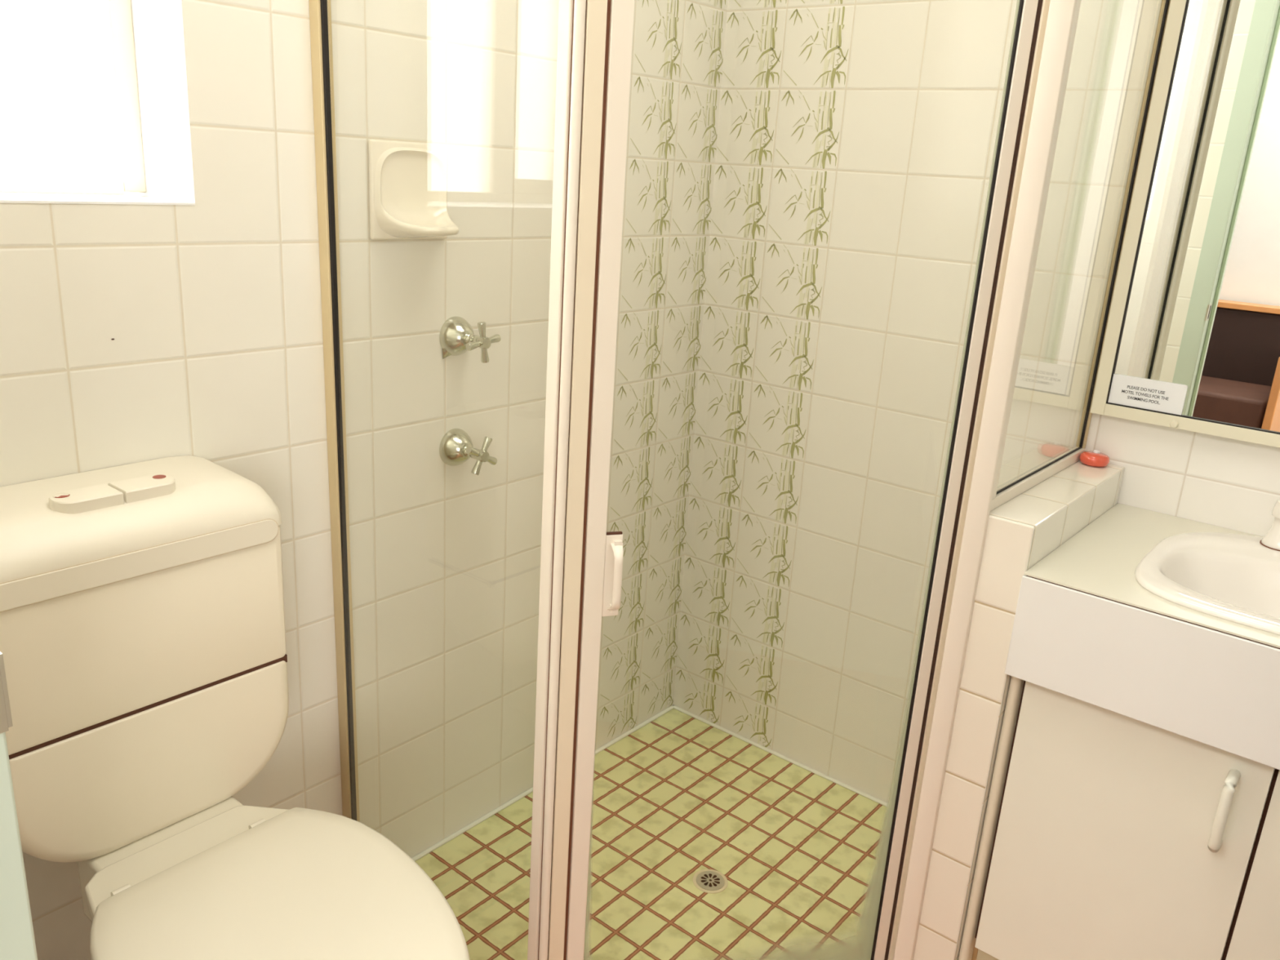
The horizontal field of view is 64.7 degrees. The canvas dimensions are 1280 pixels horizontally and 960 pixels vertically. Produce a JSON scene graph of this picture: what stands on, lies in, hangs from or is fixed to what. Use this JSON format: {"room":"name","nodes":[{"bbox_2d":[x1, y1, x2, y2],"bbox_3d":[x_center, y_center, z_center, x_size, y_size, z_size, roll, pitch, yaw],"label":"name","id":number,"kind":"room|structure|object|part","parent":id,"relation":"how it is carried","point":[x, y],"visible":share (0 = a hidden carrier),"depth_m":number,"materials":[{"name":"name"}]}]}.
{"room":"bathroom","nodes":[
{"label":"bathroom","id":0,"kind":"room"},
{"bbox_2d":[0,0,728,959],"bbox_3d":[-0.441,-0.441,1.623,0.170,2.420,1.674,17,21,36],"label":"wall","id":1,"kind":"structure","parent":0,"point":[130,333],"depth_m":1.65,"materials":[{"name":"tile"}]},
{"bbox_2d":[0,0,195,204],"bbox_3d":[-0.769,-0.688,1.096,0.166,0.738,0.455,17,21,36],"label":"window","id":2,"kind":"structure","parent":1,"relation":"in","point":[114,16],"depth_m":1.34,"materials":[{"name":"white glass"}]},
{"bbox_3d":[-0.778,-0.333,1.194,0.131,0.003,0.455,17,21,36],"label":"sill","id":3,"kind":"part","parent":2,"relation":"part of","materials":[{"name":"white paint"}]},
{"bbox_2d":[368,138,459,239],"bbox_3d":[-0.326,-0.440,1.550,0.094,0.146,0.148,17,21,36],"label":"soap dish","id":4,"kind":"object","parent":1,"relation":"attached to","point":[408,180],"visible":1,"depth_m":1.56,"materials":[{"name":"ceramic"}]},
{"bbox_2d":[439,428,497,475],"bbox_3d":[-0.295,-0.049,1.753,0.082,0.067,0.067,17,21,36],"label":"tap","id":5,"kind":"object","parent":1,"relation":"attached to","point":[455,447],"visible":1,"depth_m":1.75,"materials":[{"name":"silver metal"}]},
{"bbox_3d":[-0.272,-0.042,1.735,0.020,0.065,0.065,17,21,36],"label":"cross handle","id":6,"kind":"part","parent":5,"relation":"part of","materials":[{"name":"silver metal"}]},
{"bbox_2d":[439,315,501,363],"bbox_3d":[-0.284,-0.234,1.696,0.082,0.071,0.068,17,21,36],"label":"tap","id":7,"kind":"object","parent":1,"relation":"attached to","point":[457,336],"visible":1,"depth_m":1.69,"materials":[{"name":"silver metal"}]},
{"bbox_3d":[-0.260,-0.229,1.677,0.020,0.068,0.068,17,21,36],"label":"cross handle","id":8,"kind":"part","parent":7,"relation":"part of","materials":[{"name":"silver metal"}]},
{"bbox_2d":[411,704,888,861],"bbox_3d":[0.106,0.756,1.951,0.838,0.006,0.945,17,21,36],"label":"trim","id":9,"kind":"structure","parent":1,"relation":"attached to","point":[509,802],"depth_m":2.29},
{"bbox_2d":[414,708,887,959],"bbox_3d":[0.107,0.759,1.952,0.840,0.001,0.945,17,21,36],"label":"floor","id":10,"kind":"structure","parent":0,"point":[680,796],"depth_m":1.99,"materials":[{"name":"tile"}]},
{"bbox_2d":[693,869,728,893],"bbox_3d":[0.134,0.766,1.931,0.067,0.003,0.067,17,21,36],"label":"shower drain","id":11,"kind":"object","parent":10,"relation":"on","point":[708,881],"visible":1,"depth_m":1.93,"materials":[{"name":"metal"}]},
{"bbox_2d":[308,0,1170,959],"bbox_3d":[0.183,-0.088,1.481,1.304,1.897,0.400,1,17,-10],"label":"shower frame","id":12,"kind":"object","parent":10,"relation":"on","point":[581,562],"visible":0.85,"depth_m":1.37,"materials":[{"name":"beige metal"}]},
{"bbox_3d":[-0.080,-0.039,1.265,0.022,1.894,0.022,-2,18,-18],"label":"corner post","id":13,"kind":"part","parent":12,"relation":"part of","materials":[{"name":"beige metal"}]},
{"bbox_3d":[-0.037,0.125,1.326,0.023,0.115,0.005,-2,18,-18],"label":"handle","id":14,"kind":"part","parent":12,"relation":"part of","materials":[{"name":"white plastic"}]},
{"bbox_3d":[0.203,-0.036,1.359,0.511,1.802,0.004,-2,18,-18],"label":"door glass","id":15,"kind":"part","parent":12,"relation":"part of","materials":[{"name":"clear glass"}]},
{"bbox_3d":[0.498,-0.055,1.437,0.034,1.894,0.049,13,19,27],"label":"corner post","id":16,"kind":"part","parent":12,"relation":"part of","materials":[{"name":"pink metal"}]},
{"bbox_3d":[0.638,-0.006,1.628,0.017,0.018,0.462,17,21,36],"label":"sill rail","id":17,"kind":"part","parent":12,"relation":"part of","materials":[{"name":"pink metal"}]},
{"bbox_2d":[673,0,1279,804],"bbox_3d":[0.895,-0.392,1.734,2.120,2.420,0.170,17,21,36],"label":"wall","id":18,"kind":"structure","parent":0,"point":[856,139],"depth_m":2.03,"materials":[{"name":"tile"}]},
{"bbox_2d":[1089,0,1279,448],"bbox_3d":[1.099,-0.421,1.422,0.748,0.816,0.026,17,21,36],"label":"wall mirror","id":19,"kind":"object","parent":18,"relation":"attached to","point":[1195,304],"visible":1,"depth_m":1.59,"materials":[{"name":"mirror glass"},{"name":"cream painted frame"},{"name":"black rubber"}]},
{"bbox_2d":[1107,373,1187,415],"bbox_3d":[0.851,-0.144,1.698,0.118,0.050,0.001,17,21,36],"label":"card","id":20,"kind":"object","parent":19,"relation":"attached to","point":[1131,391],"visible":1,"depth_m":1.70,"materials":[{"name":"white paper"}]},
{"bbox_2d":[913,460,1124,959],"bbox_3d":[0.640,0.416,1.734,0.084,0.848,0.463,17,21,36],"label":"wall partition","id":21,"kind":"structure","parent":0,"point":[1021,531],"depth_m":1.54,"materials":[{"name":"tile"}]},
{"bbox_2d":[1079,449,1109,466],"bbox_3d":[0.789,-0.039,1.755,0.049,0.026,0.046,17,21,36],"label":"soap bar","id":22,"kind":"object","parent":21,"relation":"on","point":[1095,458],"visible":1,"depth_m":1.74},
{"bbox_3d":[-0.768,1.154,0.667,5.200,0.100,4.470,17,21,36],"label":"floor","id":23,"kind":"structure","parent":0,"visible":0},
{"bbox_2d":[0,455,470,959],"bbox_3d":[-0.475,0.487,1.212,0.694,0.887,0.373,17,21,36],"label":"toilet","id":24,"kind":"object","parent":23,"relation":"on","point":[143,647],"visible":0.97,"depth_m":1.23,"materials":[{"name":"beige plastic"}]},
{"bbox_3d":[-0.654,0.043,1.250,0.168,0.068,0.373,17,21,36],"label":"cistern lid","id":25,"kind":"part","parent":24,"relation":"part of","materials":[{"name":"beige plastic"}]},
{"bbox_3d":[-0.379,0.521,1.140,0.445,0.019,0.352,17,21,36],"label":"seat lid","id":26,"kind":"part","parent":24,"relation":"part of","materials":[{"name":"beige plastic"}]},
{"bbox_2d":[958,574,1279,959],"bbox_3d":[0.932,0.541,1.505,0.698,0.779,0.479,17,21,36],"label":"vanity cabinet","id":27,"kind":"object","parent":23,"relation":"on","point":[1132,812],"visible":0.98,"depth_m":1.40,"materials":[{"name":"white laminate"}]},
{"bbox_3d":[0.680,0.552,1.463,0.320,0.490,0.018,17,21,36],"label":"door","id":28,"kind":"part","parent":27,"relation":"part of","materials":[{"name":"beige laminate"}]},
{"bbox_3d":[0.810,0.287,1.247,0.698,0.154,0.023,17,21,36],"label":"fascia panel","id":29,"kind":"part","parent":27,"relation":"part of","materials":[{"name":"white laminate"}]},
{"bbox_2d":[1023,502,1279,648],"bbox_3d":[0.963,0.169,1.390,0.708,0.003,0.471,17,21,36],"label":"countertop","id":30,"kind":"structure","parent":27,"relation":"on","point":[1102,559],"depth_m":1.48,"materials":[{"name":"beige laminate"}]},
{"bbox_2d":[1134,532,1279,635],"bbox_3d":[0.966,0.223,1.418,0.488,0.140,0.423,17,21,36],"label":"basin","id":31,"kind":"object","parent":30,"relation":"in","point":[1235,578],"visible":0.76,"depth_m":1.52,"materials":[{"name":"ceramic"}]},
{"bbox_2d":[1259,499,1279,551],"bbox_3d":[1.001,0.069,1.566,0.056,0.074,0.056,17,21,36],"label":"tap","id":32,"kind":"object","parent":31,"relation":"on","point":[1271,540],"visible":1,"depth_m":1.56,"materials":[{"name":"white ceramic"}]},
{"bbox_2d":[1259,540,1279,551],"bbox_3d":[0.999,0.103,1.577,0.056,0.002,0.056,17,21,36],"label":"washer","id":33,"kind":"object","parent":32,"relation":"in","point":[1273,544],"depth_m":1.56,"materials":[{"name":"white ceramic"}]},
{"bbox_3d":[0.765,0.437,1.326,0.014,0.116,0.037,17,21,36],"label":"handle","id":34,"kind":"part","parent":27,"relation":"part of","materials":[{"name":"white plastic"}]},
{"bbox_3d":[0.939,0.629,1.263,0.341,0.490,0.018,17,21,36],"label":"door","id":35,"kind":"part","parent":27,"relation":"part of","materials":[{"name":"beige laminate"}]},
{"bbox_3d":[-0.479,-0.196,0.516,5.200,2.600,0.126,17,21,36],"label":"wall","id":36,"kind":"structure","parent":0,"visible":0},
{"bbox_2d":[0,652,37,959],"bbox_3d":[-0.133,0.151,0.311,0.833,2.100,0.134,17,21,36],"label":"door","id":37,"kind":"structure","parent":36,"relation":"in","point":[17,940],"depth_m":0.62,"materials":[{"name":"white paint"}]},
{"bbox_3d":[-0.385,0.127,0.585,0.005,0.052,0.034,16,21,35],"label":"strike plate","id":38,"kind":"part","parent":37,"relation":"part of","materials":[{"name":"metal"}]}
]}

